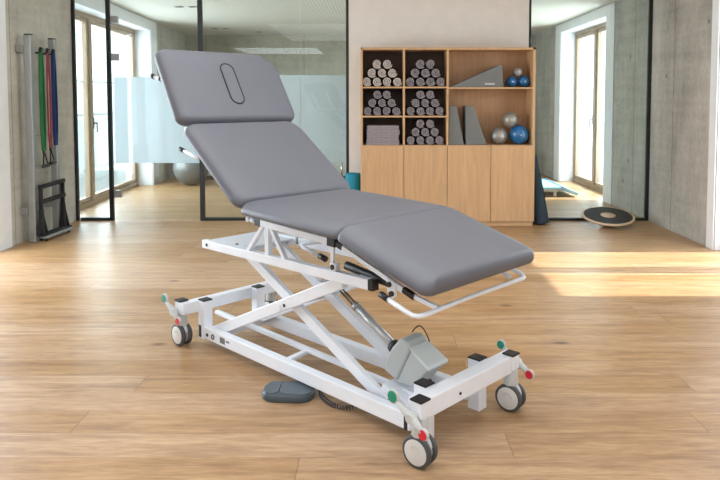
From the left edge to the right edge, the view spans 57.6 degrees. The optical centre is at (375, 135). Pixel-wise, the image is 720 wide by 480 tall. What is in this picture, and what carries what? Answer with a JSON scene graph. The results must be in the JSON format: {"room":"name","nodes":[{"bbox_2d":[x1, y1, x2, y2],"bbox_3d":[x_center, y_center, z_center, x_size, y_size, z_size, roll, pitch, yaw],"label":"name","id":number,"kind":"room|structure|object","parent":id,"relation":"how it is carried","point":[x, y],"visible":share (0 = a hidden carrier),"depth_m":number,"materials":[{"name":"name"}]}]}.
{"room":"physical therapy room","nodes":[
{"label":"physical therapy room","id":0,"kind":"room"},
{"bbox_2d":[5,0,75,245],"bbox_3d":[-3.570,-0.054,1.900,0.420,2.600,10.800,0,3,0],"label":"wall","id":1,"kind":"structure","parent":0,"point":[44,19],"depth_m":6.50,"materials":[{"name":"concrete"}]},
{"bbox_2d":[0,0,12,251],"bbox_3d":[-3.562,-0.208,4.746,0.427,2.595,2.440,0,3,0],"label":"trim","id":2,"kind":"structure","parent":1,"relation":"attached to","point":[6,242],"depth_m":5.90,"materials":[{"name":"white paint"}]},
{"bbox_2d":[15,34,60,242],"bbox_3d":[-3.267,0.015,6.398,0.177,1.967,0.525,0,3,0],"label":"wall rack","id":3,"kind":"object","parent":1,"relation":"attached to","point":[31,210],"visible":0.74,"depth_m":6.18,"materials":[{"name":"metal"}]},
{"bbox_2d":[38,47,49,167],"bbox_3d":[-3.188,-0.271,6.270,0.058,1.154,0.112,0,3,0],"label":"band","id":4,"kind":"object","parent":3,"relation":"hanging from","point":[42,99],"visible":1,"depth_m":6.25,"materials":[{"name":"green rubber"}]},
{"bbox_2d":[46,48,56,164],"bbox_3d":[-3.188,-0.285,6.399,0.058,1.139,0.112,0,3,0],"label":"band","id":5,"kind":"object","parent":3,"relation":"hanging from","point":[48,92],"visible":1,"depth_m":6.39,"materials":[{"name":"red rubber"}]},
{"bbox_2d":[51,49,57,144],"bbox_3d":[-3.195,-0.384,6.504,0.043,0.953,0.068,0,3,0],"label":"band","id":6,"kind":"object","parent":3,"relation":"hanging from","point":[54,95],"visible":1,"depth_m":6.49,"materials":[{"name":"rubber"}]},
{"bbox_2d":[71,0,114,220],"bbox_3d":[-3.146,-0.351,7.292,0.420,2.600,0.060,0,3,0],"label":"window","id":7,"kind":"structure","parent":1,"relation":"in","point":[107,2],"depth_m":7.27,"materials":[{"name":"black metal"}]},
{"bbox_2d":[93,8,185,181],"bbox_3d":[-3.740,-0.506,10.120,0.420,2.600,5.700,0,3,-3],"label":"wall","id":8,"kind":"structure","parent":0,"point":[167,38],"depth_m":11.30,"materials":[{"name":"concrete"}]},
{"bbox_2d":[75,10,137,209],"bbox_3d":[-3.701,-0.354,8.811,0.128,2.440,3.010,0,3,-3],"label":"window","id":9,"kind":"structure","parent":8,"relation":"in","point":[86,20],"depth_m":8.41,"materials":[{"name":"brown wood"}]},
{"bbox_2d":[75,0,158,184],"bbox_3d":[-3.663,-0.441,8.967,0.427,2.595,3.375,0,3,-3],"label":"trim","id":10,"kind":"structure","parent":8,"relation":"attached to","point":[146,35],"depth_m":10.27,"materials":[{"name":"white paint"}]},
{"bbox_2d":[79,142,603,198],"bbox_3d":[0.000,1.033,8.069,28.000,0.150,28.000,0,3,0],"label":"ground","id":11,"kind":"structure","parent":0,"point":[101,171],"depth_m":12.49,"materials":[{"name":"stone"}]},
{"bbox_2d":[77,80,115,172],"bbox_3d":[-5.539,-0.125,11.561,0.162,1.780,10.100,0,3,0],"label":"window","id":12,"kind":"structure","parent":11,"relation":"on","point":[100,113],"depth_m":13.18,"materials":[{"name":"glass"}]},
{"bbox_2d":[186,35,532,127],"bbox_3d":[-0.340,-0.658,12.883,7.620,2.600,0.200,0,3,0],"label":"wall","id":13,"kind":"structure","parent":0,"point":[300,55],"depth_m":12.73,"materials":[{"name":"concrete"}]},
{"bbox_2d":[0,173,719,479],"bbox_3d":[-0.275,1.153,4.720,7.450,0.120,16.900,0,3,0],"label":"floor","id":14,"kind":"structure","parent":0,"point":[617,329],"depth_m":3.42,"materials":[{"name":"brown wood"}]},
{"bbox_2d":[37,178,72,240],"bbox_3d":[-3.181,0.720,6.471,0.110,0.552,0.558,0,3,4],"label":"frame","id":15,"kind":"object","parent":14,"relation":"on","point":[43,233],"visible":1,"depth_m":6.41,"materials":[{"name":"metal"}]},
{"bbox_2d":[39,227,72,238],"bbox_3d":[-3.180,0.959,6.503,0.110,0.030,0.481,0,3,4],"label":"base","id":16,"kind":"object","parent":15,"relation":"on","point":[54,232],"depth_m":6.44,"materials":[{"name":"metal"}]},
{"bbox_2d":[173,163,208,184],"bbox_3d":[-2.930,0.502,10.393,0.556,0.556,0.557,0,3,0],"label":"exercise ball","id":17,"kind":"object","parent":14,"relation":"on","point":[186,173],"visible":0.57,"depth_m":10.17,"materials":[{"name":"grey plastic"}]},
{"bbox_2d":[205,163,345,179],"bbox_3d":[-1.175,0.373,11.253,3.850,0.720,0.468,0,3,0],"label":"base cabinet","id":18,"kind":"object","parent":14,"relation":"on","point":[337,166],"visible":0.02,"depth_m":11.03,"materials":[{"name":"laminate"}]},
{"bbox_2d":[262,381,356,409],"bbox_3d":[-0.258,1.169,2.965,0.522,0.040,0.225,0,3,4],"label":"switch","id":19,"kind":"object","parent":14,"relation":"on","point":[274,391],"visible":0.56,"depth_m":2.94,"materials":[{"name":"plastic"}]},
{"bbox_2d":[150,49,534,468],"bbox_3d":[-0.289,0.356,3.272,2.061,1.629,0.794,3,4,44],"label":"couch","id":20,"kind":"object","parent":14,"relation":"on","point":[237,111],"visible":1,"depth_m":3.06,"materials":[{"name":"grey fabric"}]},
{"bbox_2d":[154,49,293,125],"bbox_3d":[-0.850,-0.278,3.782,0.289,0.418,0.794,3,4,44],"label":"cushion","id":21,"kind":"object","parent":20,"relation":"on","point":[201,87],"depth_m":3.69,"materials":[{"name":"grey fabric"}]},
{"bbox_2d":[184,121,349,208],"bbox_3d":[-0.571,0.131,3.523,0.532,0.397,0.764,3,4,44],"label":"cushion","id":22,"kind":"object","parent":20,"relation":"on","point":[250,161],"depth_m":3.43,"materials":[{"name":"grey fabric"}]},
{"bbox_2d":[241,189,446,238],"bbox_3d":[-0.139,0.348,3.119,0.693,0.082,0.760,3,4,44],"label":"seat cushion","id":23,"kind":"object","parent":20,"relation":"on","point":[323,212],"depth_m":2.99,"materials":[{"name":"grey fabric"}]},
{"bbox_2d":[411,401,429,420],"bbox_3d":[0.163,1.004,2.415,0.052,0.062,0.052,3,4,44],"label":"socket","id":24,"kind":"object","parent":20,"relation":"attached to","point":[421,409],"depth_m":2.39,"materials":[{"name":"white metal"}]},
{"bbox_2d":[338,207,533,296],"bbox_3d":[0.272,0.451,2.722,0.482,0.197,0.764,3,4,44],"label":"cushion","id":25,"kind":"object","parent":20,"relation":"on","point":[432,251],"depth_m":2.59,"materials":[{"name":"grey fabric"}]},
{"bbox_2d":[511,355,518,370],"bbox_3d":[0.588,0.980,2.852,0.052,0.062,0.052,3,4,44],"label":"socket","id":26,"kind":"object","parent":20,"relation":"attached to","point":[514,358],"depth_m":2.83,"materials":[{"name":"white metal"}]},
{"bbox_2d":[345,172,359,190],"bbox_3d":[-0.252,0.680,7.168,0.172,0.554,0.172,1,3,18],"label":"trash can","id":27,"kind":"object","parent":14,"relation":"on","point":[353,179],"visible":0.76,"depth_m":7.09,"materials":[{"name":"teal plastic"}]},
{"bbox_2d":[361,47,535,225],"bbox_3d":[0.764,0.007,7.117,1.855,1.905,0.318,0,3,0],"label":"storage cabinet","id":28,"kind":"object","parent":14,"relation":"on","point":[457,177],"visible":0.84,"depth_m":7.00,"materials":[{"name":"brown wood"}]},
{"bbox_2d":[363,78,371,86],"bbox_3d":[-0.096,-0.581,7.085,0.094,0.093,0.258,0,3,0],"label":"rolled towel","id":29,"kind":"object","parent":28,"relation":"on","point":[366,81],"visible":1,"depth_m":6.96,"materials":[{"name":"beige fabric"}]},
{"bbox_2d":[364,107,370,114],"bbox_3d":[-0.090,-0.269,7.102,0.082,0.088,0.258,0,3,0],"label":"rolled towel","id":30,"kind":"object","parent":28,"relation":"on","point":[366,111],"visible":1,"depth_m":6.98,"materials":[{"name":"grey fabric"}]},
{"bbox_2d":[373,78,381,86],"bbox_3d":[0.015,-0.581,7.085,0.097,0.091,0.258,0,3,0],"label":"rolled towel","id":31,"kind":"object","parent":28,"relation":"on","point":[377,84],"visible":1,"depth_m":6.96,"materials":[{"name":"beige fabric"}]},
{"bbox_2d":[368,69,375,77],"bbox_3d":[-0.044,-0.675,7.080,0.088,0.093,0.258,0,3,0],"label":"rolled towel","id":32,"kind":"object","parent":31,"relation":"on","point":[372,72],"visible":1,"depth_m":6.96,"materials":[{"name":"beige fabric"}]},
{"bbox_2d":[373,107,381,114],"bbox_3d":[0.015,-0.269,7.102,0.087,0.088,0.258,0,3,0],"label":"rolled towel","id":33,"kind":"object","parent":28,"relation":"on","point":[378,109],"visible":1,"depth_m":6.98,"materials":[{"name":"grey fabric"}]},
{"bbox_2d":[368,99,375,106],"bbox_3d":[-0.040,-0.357,7.097,0.082,0.091,0.258,0,3,0],"label":"rolled towel","id":34,"kind":"object","parent":33,"relation":"on","point":[372,102],"visible":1,"depth_m":6.97,"materials":[{"name":"grey fabric"}]},
{"bbox_2d":[366,140,398,144],"bbox_3d":[0.073,0.064,7.119,0.354,0.051,0.240,0,3,0],"label":"folded towel","id":35,"kind":"object","parent":28,"relation":"on","point":[368,142],"visible":0.9,"depth_m":7.00,"materials":[{"name":"grey fabric"}]},
{"bbox_2d":[367,135,398,139],"bbox_3d":[0.072,0.012,7.116,0.344,0.051,0.240,0,3,0],"label":"folded towel","id":36,"kind":"object","parent":35,"relation":"on","point":[369,137],"visible":0.91,"depth_m":7.00,"materials":[{"name":"grey fabric"}]},
{"bbox_2d":[367,130,399,134],"bbox_3d":[0.076,-0.040,7.114,0.354,0.051,0.240,0,3,0],"label":"folded towel","id":37,"kind":"object","parent":36,"relation":"on","point":[369,132],"visible":0.92,"depth_m":6.99,"materials":[{"name":"grey fabric"}]},
{"bbox_2d":[367,125,398,129],"bbox_3d":[0.075,-0.092,7.111,0.344,0.051,0.240,0,3,0],"label":"folded towel","id":38,"kind":"object","parent":37,"relation":"on","point":[369,127],"visible":1,"depth_m":6.99,"materials":[{"name":"grey fabric"}]},
{"bbox_2d":[363,115,402,116],"bbox_3d":[0.072,-0.214,7.109,0.428,0.017,0.286,0,3,0],"label":"shelf","id":39,"kind":"object","parent":28,"relation":"attached to","point":[363,115],"depth_m":6.97,"materials":[{"name":"brown wood"}]},
{"bbox_2d":[363,87,402,88],"bbox_3d":[0.072,-0.524,7.092,0.428,0.017,0.286,0,3,0],"label":"shelf","id":40,"kind":"object","parent":28,"relation":"attached to","point":[363,87],"depth_m":7.02,"materials":[{"name":"brown wood"}]},
{"bbox_2d":[383,78,390,86],"bbox_3d":[0.117,-0.582,7.085,0.085,0.094,0.258,0,3,0],"label":"rolled towel","id":41,"kind":"object","parent":28,"relation":"on","point":[387,82],"visible":1,"depth_m":6.96,"materials":[{"name":"beige fabric"}]},
{"bbox_2d":[378,69,386,77],"bbox_3d":[0.067,-0.675,7.080,0.093,0.093,0.258,0,3,0],"label":"rolled towel","id":42,"kind":"object","parent":41,"relation":"on","point":[382,72],"visible":1,"depth_m":6.96,"materials":[{"name":"beige fabric"}]},
{"bbox_2d":[373,60,380,69],"bbox_3d":[0.010,-0.768,7.074,0.089,0.093,0.258,0,3,0],"label":"rolled towel","id":43,"kind":"object","parent":42,"relation":"on","point":[377,63],"visible":1,"depth_m":6.95,"materials":[{"name":"beige fabric"}]},
{"bbox_2d":[383,107,390,115],"bbox_3d":[0.114,-0.269,7.102,0.082,0.091,0.258,0,3,0],"label":"rolled towel","id":44,"kind":"object","parent":28,"relation":"on","point":[385,109],"visible":1,"depth_m":6.98,"materials":[{"name":"grey fabric"}]},
{"bbox_2d":[378,99,385,106],"bbox_3d":[0.068,-0.357,7.097,0.090,0.087,0.258,0,3,0],"label":"rolled towel","id":45,"kind":"object","parent":44,"relation":"on","point":[379,101],"visible":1,"depth_m":6.97,"materials":[{"name":"grey fabric"}]},
{"bbox_2d":[373,91,381,98],"bbox_3d":[0.018,-0.446,7.092,0.092,0.086,0.258,0,3,0],"label":"rolled towel","id":46,"kind":"object","parent":45,"relation":"on","point":[375,92],"visible":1,"depth_m":6.97,"materials":[{"name":"grey fabric"}]},
{"bbox_2d":[392,107,400,114],"bbox_3d":[0.224,-0.269,7.102,0.093,0.086,0.258,0,3,0],"label":"rolled towel","id":47,"kind":"object","parent":28,"relation":"on","point":[396,110],"visible":1,"depth_m":6.98,"materials":[{"name":"grey fabric"}]},
{"bbox_2d":[387,99,395,106],"bbox_3d":[0.172,-0.357,7.097,0.092,0.086,0.258,0,3,0],"label":"rolled towel","id":48,"kind":"object","parent":47,"relation":"on","point":[389,102],"visible":1,"depth_m":6.97,"materials":[{"name":"grey fabric"}]},
{"bbox_2d":[383,91,390,98],"bbox_3d":[0.119,-0.446,7.092,0.089,0.087,0.258,0,3,0],"label":"rolled towel","id":49,"kind":"object","parent":48,"relation":"on","point":[387,94],"visible":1,"depth_m":6.97,"materials":[{"name":"grey fabric"}]},
{"bbox_2d":[393,78,401,86],"bbox_3d":[0.233,-0.581,7.085,0.098,0.091,0.258,0,3,0],"label":"rolled towel","id":50,"kind":"object","parent":28,"relation":"on","point":[398,83],"visible":1,"depth_m":6.96,"materials":[{"name":"beige fabric"}]},
{"bbox_2d":[388,69,396,77],"bbox_3d":[0.179,-0.675,7.080,0.098,0.091,0.258,0,3,0],"label":"rolled towel","id":51,"kind":"object","parent":50,"relation":"on","point":[391,72],"visible":1,"depth_m":6.96,"materials":[{"name":"beige fabric"}]},
{"bbox_2d":[383,60,391,69],"bbox_3d":[0.125,-0.768,7.074,0.098,0.090,0.258,0,3,0],"label":"rolled towel","id":52,"kind":"object","parent":51,"relation":"on","point":[386,64],"visible":1,"depth_m":6.95,"materials":[{"name":"beige fabric"}]},
{"bbox_2d":[405,78,413,86],"bbox_3d":[0.365,-0.581,7.085,0.091,0.094,0.258,0,3,0],"label":"rolled towel","id":53,"kind":"object","parent":28,"relation":"on","point":[409,82],"visible":1,"depth_m":6.96,"materials":[{"name":"grey fabric"}]},
{"bbox_2d":[406,135,413,144],"bbox_3d":[0.371,0.042,7.119,0.080,0.089,0.258,0,3,0],"label":"rolled towel","id":54,"kind":"object","parent":28,"relation":"on","point":[409,138],"visible":1,"depth_m":7.00,"materials":[{"name":"grey fabric"}]},
{"bbox_2d":[406,107,414,115],"bbox_3d":[0.371,-0.269,7.102,0.081,0.091,0.258,0,3,0],"label":"rolled towel","id":55,"kind":"object","parent":28,"relation":"on","point":[411,111],"visible":0.99,"depth_m":6.98,"materials":[{"name":"grey fabric"}]},
{"bbox_2d":[415,135,423,144],"bbox_3d":[0.477,0.043,7.119,0.086,0.088,0.258,0,3,0],"label":"rolled towel","id":56,"kind":"object","parent":28,"relation":"on","point":[419,139],"visible":1,"depth_m":7.00,"materials":[{"name":"grey fabric"}]},
{"bbox_2d":[411,127,419,135],"bbox_3d":[0.425,-0.046,7.114,0.086,0.088,0.258,0,3,0],"label":"rolled towel","id":57,"kind":"object","parent":56,"relation":"on","point":[414,130],"visible":1,"depth_m":6.99,"materials":[{"name":"grey fabric"}]},
{"bbox_2d":[415,78,424,86],"bbox_3d":[0.478,-0.581,7.085,0.098,0.091,0.258,0,3,0],"label":"rolled towel","id":58,"kind":"object","parent":28,"relation":"on","point":[419,81],"visible":1,"depth_m":6.96,"materials":[{"name":"grey fabric"}]},
{"bbox_2d":[410,69,418,77],"bbox_3d":[0.416,-0.675,7.080,0.086,0.096,0.258,0,3,0],"label":"rolled towel","id":59,"kind":"object","parent":58,"relation":"on","point":[414,72],"visible":1,"depth_m":6.96,"materials":[{"name":"grey fabric"}]},
{"bbox_2d":[415,107,424,114],"bbox_3d":[0.480,-0.269,7.102,0.092,0.086,0.258,2,3,0],"label":"rolled towel","id":60,"kind":"object","parent":28,"relation":"on","point":[418,110],"visible":1,"depth_m":6.98,"materials":[{"name":"grey fabric"}]},
{"bbox_2d":[411,99,419,106],"bbox_3d":[0.426,-0.357,7.097,0.088,0.088,0.258,0,3,0],"label":"rolled towel","id":61,"kind":"object","parent":60,"relation":"on","point":[413,102],"visible":1,"depth_m":6.97,"materials":[{"name":"grey fabric"}]},
{"bbox_2d":[405,115,446,116],"bbox_3d":[0.529,-0.214,7.109,0.443,0.017,0.286,0,3,0],"label":"shelf","id":62,"kind":"object","parent":28,"relation":"attached to","point":[405,115],"depth_m":6.97,"materials":[{"name":"brown wood"}]},
{"bbox_2d":[405,87,446,88],"bbox_3d":[0.529,-0.524,7.092,0.443,0.017,0.286,0,3,0],"label":"shelf","id":63,"kind":"object","parent":28,"relation":"attached to","point":[405,87],"depth_m":6.96,"materials":[{"name":"brown wood"}]},
{"bbox_2d":[425,107,433,115],"bbox_3d":[0.577,-0.269,7.102,0.082,0.088,0.258,0,3,0],"label":"rolled towel","id":64,"kind":"object","parent":28,"relation":"on","point":[428,110],"visible":0.99,"depth_m":6.98,"materials":[{"name":"grey fabric"}]},
{"bbox_2d":[420,99,428,106],"bbox_3d":[0.526,-0.358,7.097,0.083,0.088,0.258,0,3,0],"label":"rolled towel","id":65,"kind":"object","parent":64,"relation":"on","point":[423,102],"visible":1,"depth_m":6.97,"materials":[{"name":"grey fabric"}]},
{"bbox_2d":[415,91,424,98],"bbox_3d":[0.481,-0.446,7.092,0.093,0.086,0.258,0,3,0],"label":"rolled towel","id":66,"kind":"object","parent":65,"relation":"on","point":[419,94],"visible":1,"depth_m":6.97,"materials":[{"name":"grey fabric"}]},
{"bbox_2d":[425,136,433,144],"bbox_3d":[0.581,0.043,7.119,0.089,0.088,0.258,0,3,0],"label":"rolled towel","id":67,"kind":"object","parent":28,"relation":"on","point":[429,140],"visible":0.97,"depth_m":7.00,"materials":[{"name":"grey fabric"}]},
{"bbox_2d":[420,127,428,135],"bbox_3d":[0.530,-0.046,7.114,0.090,0.087,0.258,0,3,0],"label":"rolled towel","id":68,"kind":"object","parent":67,"relation":"on","point":[424,131],"visible":1,"depth_m":6.99,"materials":[{"name":"grey fabric"}]},
{"bbox_2d":[415,119,423,127],"bbox_3d":[0.474,-0.135,7.109,0.080,0.089,0.258,0,3,0],"label":"rolled towel","id":69,"kind":"object","parent":68,"relation":"on","point":[419,123],"visible":1,"depth_m":6.99,"materials":[{"name":"grey fabric"}]},
{"bbox_2d":[425,78,434,86],"bbox_3d":[0.586,-0.581,7.085,0.098,0.091,0.258,0,3,0],"label":"rolled towel","id":70,"kind":"object","parent":28,"relation":"on","point":[429,82],"visible":1,"depth_m":6.96,"materials":[{"name":"grey fabric"}]},
{"bbox_2d":[420,69,429,77],"bbox_3d":[0.532,-0.675,7.080,0.097,0.091,0.258,-2,3,0],"label":"rolled towel","id":71,"kind":"object","parent":70,"relation":"on","point":[424,73],"visible":1,"depth_m":6.96,"materials":[{"name":"grey fabric"}]},
{"bbox_2d":[415,60,423,69],"bbox_3d":[0.470,-0.769,7.074,0.085,0.094,0.258,0,3,0],"label":"rolled towel","id":72,"kind":"object","parent":71,"relation":"on","point":[419,64],"visible":1,"depth_m":6.95,"materials":[{"name":"grey fabric"}]},
{"bbox_2d":[434,135,442,144],"bbox_3d":[0.679,0.042,7.119,0.082,0.088,0.258,0,3,0],"label":"rolled towel","id":73,"kind":"object","parent":28,"relation":"on","point":[438,139],"visible":1,"depth_m":7.00,"materials":[{"name":"grey fabric"}]},
{"bbox_2d":[429,127,438,136],"bbox_3d":[0.627,-0.046,7.114,0.081,0.091,0.258,0,3,0],"label":"rolled towel","id":74,"kind":"object","parent":73,"relation":"on","point":[433,131],"visible":0.98,"depth_m":6.99,"materials":[{"name":"grey fabric"}]},
{"bbox_2d":[425,119,434,127],"bbox_3d":[0.582,-0.134,7.109,0.091,0.086,0.258,0,3,0],"label":"rolled towel","id":75,"kind":"object","parent":74,"relation":"on","point":[428,123],"visible":1,"depth_m":6.99,"materials":[{"name":"grey fabric"}]},
{"bbox_2d":[434,107,442,115],"bbox_3d":[0.678,-0.269,7.102,0.080,0.089,0.258,0,3,0],"label":"rolled towel","id":76,"kind":"object","parent":28,"relation":"on","point":[438,110],"visible":1,"depth_m":6.98,"materials":[{"name":"grey fabric"}]},
{"bbox_2d":[429,99,439,106],"bbox_3d":[0.634,-0.357,7.097,0.093,0.086,0.258,0,3,0],"label":"rolled towel","id":77,"kind":"object","parent":76,"relation":"on","point":[433,102],"visible":1,"depth_m":6.97,"materials":[{"name":"grey fabric"}]},
{"bbox_2d":[425,91,434,98],"bbox_3d":[0.582,-0.446,7.092,0.091,0.086,0.258,0,3,0],"label":"rolled towel","id":78,"kind":"object","parent":77,"relation":"on","point":[429,94],"visible":1,"depth_m":6.97,"materials":[{"name":"grey fabric"}]},
{"bbox_2d":[435,78,444,86],"bbox_3d":[0.691,-0.581,7.085,0.091,0.094,0.258,0,3,0],"label":"rolled towel","id":79,"kind":"object","parent":28,"relation":"on","point":[439,82],"visible":1,"depth_m":6.96,"materials":[{"name":"grey fabric"}]},
{"bbox_2d":[430,69,440,77],"bbox_3d":[0.639,-0.675,7.080,0.096,0.092,0.258,0,3,0],"label":"rolled towel","id":80,"kind":"object","parent":79,"relation":"on","point":[434,73],"visible":0.99,"depth_m":6.96,"materials":[{"name":"grey fabric"}]},
{"bbox_2d":[425,60,434,69],"bbox_3d":[0.578,-0.769,7.074,0.087,0.097,0.258,0,3,0],"label":"rolled towel","id":81,"kind":"object","parent":80,"relation":"on","point":[429,64],"visible":1,"depth_m":6.95,"materials":[{"name":"grey fabric"}]},
{"bbox_2d":[363,143,531,145],"bbox_3d":[0.760,0.099,7.126,1.805,0.020,0.286,0,3,0],"label":"shelf","id":82,"kind":"object","parent":28,"relation":"attached to","point":[364,144],"depth_m":6.98,"materials":[{"name":"brown wood"}]},
{"bbox_2d":[448,106,463,144],"bbox_3d":[0.859,-0.118,7.104,0.164,0.415,0.220,0,3,0],"label":"wedge","id":83,"kind":"object","parent":28,"relation":"on","point":[455,137],"visible":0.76,"depth_m":7.00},
{"bbox_2d":[463,106,486,144],"bbox_3d":[1.070,-0.118,7.104,0.230,0.415,0.220,0,3,0],"label":"wedge","id":84,"kind":"object","parent":28,"relation":"on","point":[472,131],"visible":0.91,"depth_m":7.00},
{"bbox_2d":[450,65,502,86],"bbox_3d":[1.071,-0.644,7.080,0.568,0.238,0.242,0,3,0],"label":"wedge","id":85,"kind":"object","parent":28,"relation":"on","point":[493,77],"visible":0.83,"depth_m":6.96,"materials":[{"name":"grey plastic"}]},
{"bbox_2d":[449,87,532,88],"bbox_3d":[1.217,-0.517,7.092,0.891,0.017,0.286,0,3,0],"label":"shelf","id":86,"kind":"object","parent":28,"relation":"attached to","point":[449,87],"depth_m":6.95,"materials":[{"name":"brown wood"}]},
{"bbox_2d":[490,127,506,143],"bbox_3d":[1.330,-0.002,7.105,0.184,0.184,0.185,0,3,0],"label":"exercise ball","id":87,"kind":"object","parent":28,"relation":"on","point":[498,135],"visible":1,"depth_m":7.04,"materials":[{"name":"silver metal"}]},
{"bbox_2d":[506,76,516,86],"bbox_3d":[1.463,-0.585,7.073,0.122,0.122,0.123,0,3,0],"label":"exercise ball","id":88,"kind":"object","parent":28,"relation":"on","point":[511,81],"visible":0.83,"depth_m":7.03,"materials":[{"name":"blue plastic"}]},
{"bbox_2d":[509,125,528,143],"bbox_3d":[1.552,-0.016,7.104,0.212,0.212,0.213,0,3,0],"label":"exercise ball","id":89,"kind":"object","parent":28,"relation":"on","point":[518,134],"visible":1,"depth_m":7.03,"materials":[{"name":"blue plastic"}]},
{"bbox_2d":[502,112,517,126],"bbox_3d":[1.450,-0.176,7.066,0.168,0.168,0.169,0,3,0],"label":"exercise ball","id":90,"kind":"object","parent":89,"relation":"on","point":[510,119],"visible":1,"depth_m":7.01,"materials":[{"name":"silver metal"}]},
{"bbox_2d":[518,76,529,86],"bbox_3d":[1.598,-0.588,7.073,0.128,0.128,0.129,0,3,0],"label":"exercise ball","id":91,"kind":"object","parent":28,"relation":"on","point":[523,81],"visible":0.85,"depth_m":7.03,"materials":[{"name":"blue plastic"}]},
{"bbox_2d":[513,67,522,76],"bbox_3d":[1.530,-0.690,7.067,0.112,0.112,0.113,0,3,0],"label":"exercise ball","id":92,"kind":"object","parent":91,"relation":"on","point":[517,71],"visible":1,"depth_m":7.03,"materials":[{"name":"silver metal"}]},
{"bbox_2d":[533,155,548,223],"bbox_3d":[1.794,0.585,7.130,0.176,0.749,0.225,0,3,0],"label":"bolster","id":93,"kind":"object","parent":14,"relation":"on","point":[540,208],"visible":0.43,"depth_m":7.09,"materials":[{"name":"grey leather"}]},
{"bbox_2d":[542,178,578,196],"bbox_3d":[2.221,0.748,9.556,1.192,0.157,0.950,0,3,0],"label":"table","id":94,"kind":"object","parent":14,"relation":"on","point":[548,185],"visible":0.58,"depth_m":9.12,"materials":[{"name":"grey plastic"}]},
{"bbox_2d":[582,207,634,226],"bbox_3d":[2.500,0.882,7.059,0.544,0.159,0.536,0,3,0],"label":"board","id":95,"kind":"object","parent":14,"relation":"on","point":[605,216],"visible":1,"depth_m":7.01,"materials":[{"name":"brown wood"}]},
{"bbox_2d":[104,0,617,34],"bbox_3d":[-0.275,-1.578,4.570,7.450,0.150,16.900,0,3,0],"label":"ceiling","id":96,"kind":"structure","parent":0,"point":[242,17],"depth_m":9.59,"materials":[{"name":"white paint"}]},
{"bbox_2d":[174,6,196,7],"bbox_3d":[-2.550,-1.727,8.768,0.312,0.006,0.132,0,3,0],"label":"recessed light","id":97,"kind":"object","parent":96,"relation":"in","point":[174,6],"visible":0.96,"depth_m":8.74,"materials":[{"name":"metal"}]},
{"bbox_2d":[349,0,528,190],"bbox_3d":[0.693,-0.355,7.362,1.985,2.600,0.200,0,3,0],"label":"wall","id":98,"kind":"structure","parent":0,"point":[372,23],"depth_m":7.22,"materials":[{"name":"paint"}]},
{"bbox_2d":[197,0,348,220],"bbox_3d":[-1.135,-0.350,7.270,1.666,2.600,0.104,0,3,0],"label":"glass partition","id":99,"kind":"structure","parent":98,"relation":"in","point":[324,98],"depth_m":7.30,"materials":[{"name":"clear glass"}]},
{"bbox_2d":[110,16,198,196],"bbox_3d":[-2.451,-0.350,7.290,0.958,2.582,0.033,0,3,0],"label":"door","id":100,"kind":"structure","parent":99,"relation":"attached to","point":[146,129],"depth_m":7.31,"materials":[{"name":"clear glass"}]},
{"bbox_2d":[529,0,652,220],"bbox_3d":[2.369,-0.351,7.292,1.359,2.600,0.060,0,3,0],"label":"window","id":101,"kind":"structure","parent":98,"relation":"in","point":[650,9],"depth_m":7.27,"materials":[{"name":"black metal"}]},
{"bbox_2d":[533,0,719,245],"bbox_3d":[3.260,-0.205,4.646,0.420,2.600,16.300,0,3,0],"label":"wall","id":102,"kind":"structure","parent":0,"point":[682,29],"depth_m":7.05,"materials":[{"name":"concrete"}]},
{"bbox_2d":[553,2,615,203],"bbox_3d":[3.252,-0.485,9.778,0.427,2.595,2.740,0,3,0],"label":"trim","id":103,"kind":"structure","parent":102,"relation":"attached to","point":[565,36],"depth_m":10.80,"materials":[{"name":"white paint"}]},
{"bbox_2d":[573,22,605,192],"bbox_3d":[3.300,-0.418,9.782,0.128,2.460,2.140,0,3,0],"label":"window","id":104,"kind":"structure","parent":102,"relation":"in","point":[597,30],"depth_m":9.87,"materials":[{"name":"brown wood"}]},
{"bbox_2d":[706,0,719,249],"bbox_3d":[3.252,-0.228,5.095,0.427,2.595,1.740,0,3,0],"label":"trim","id":105,"kind":"structure","parent":102,"relation":"attached to","point":[713,205],"depth_m":5.89,"materials":[{"name":"white paint"}]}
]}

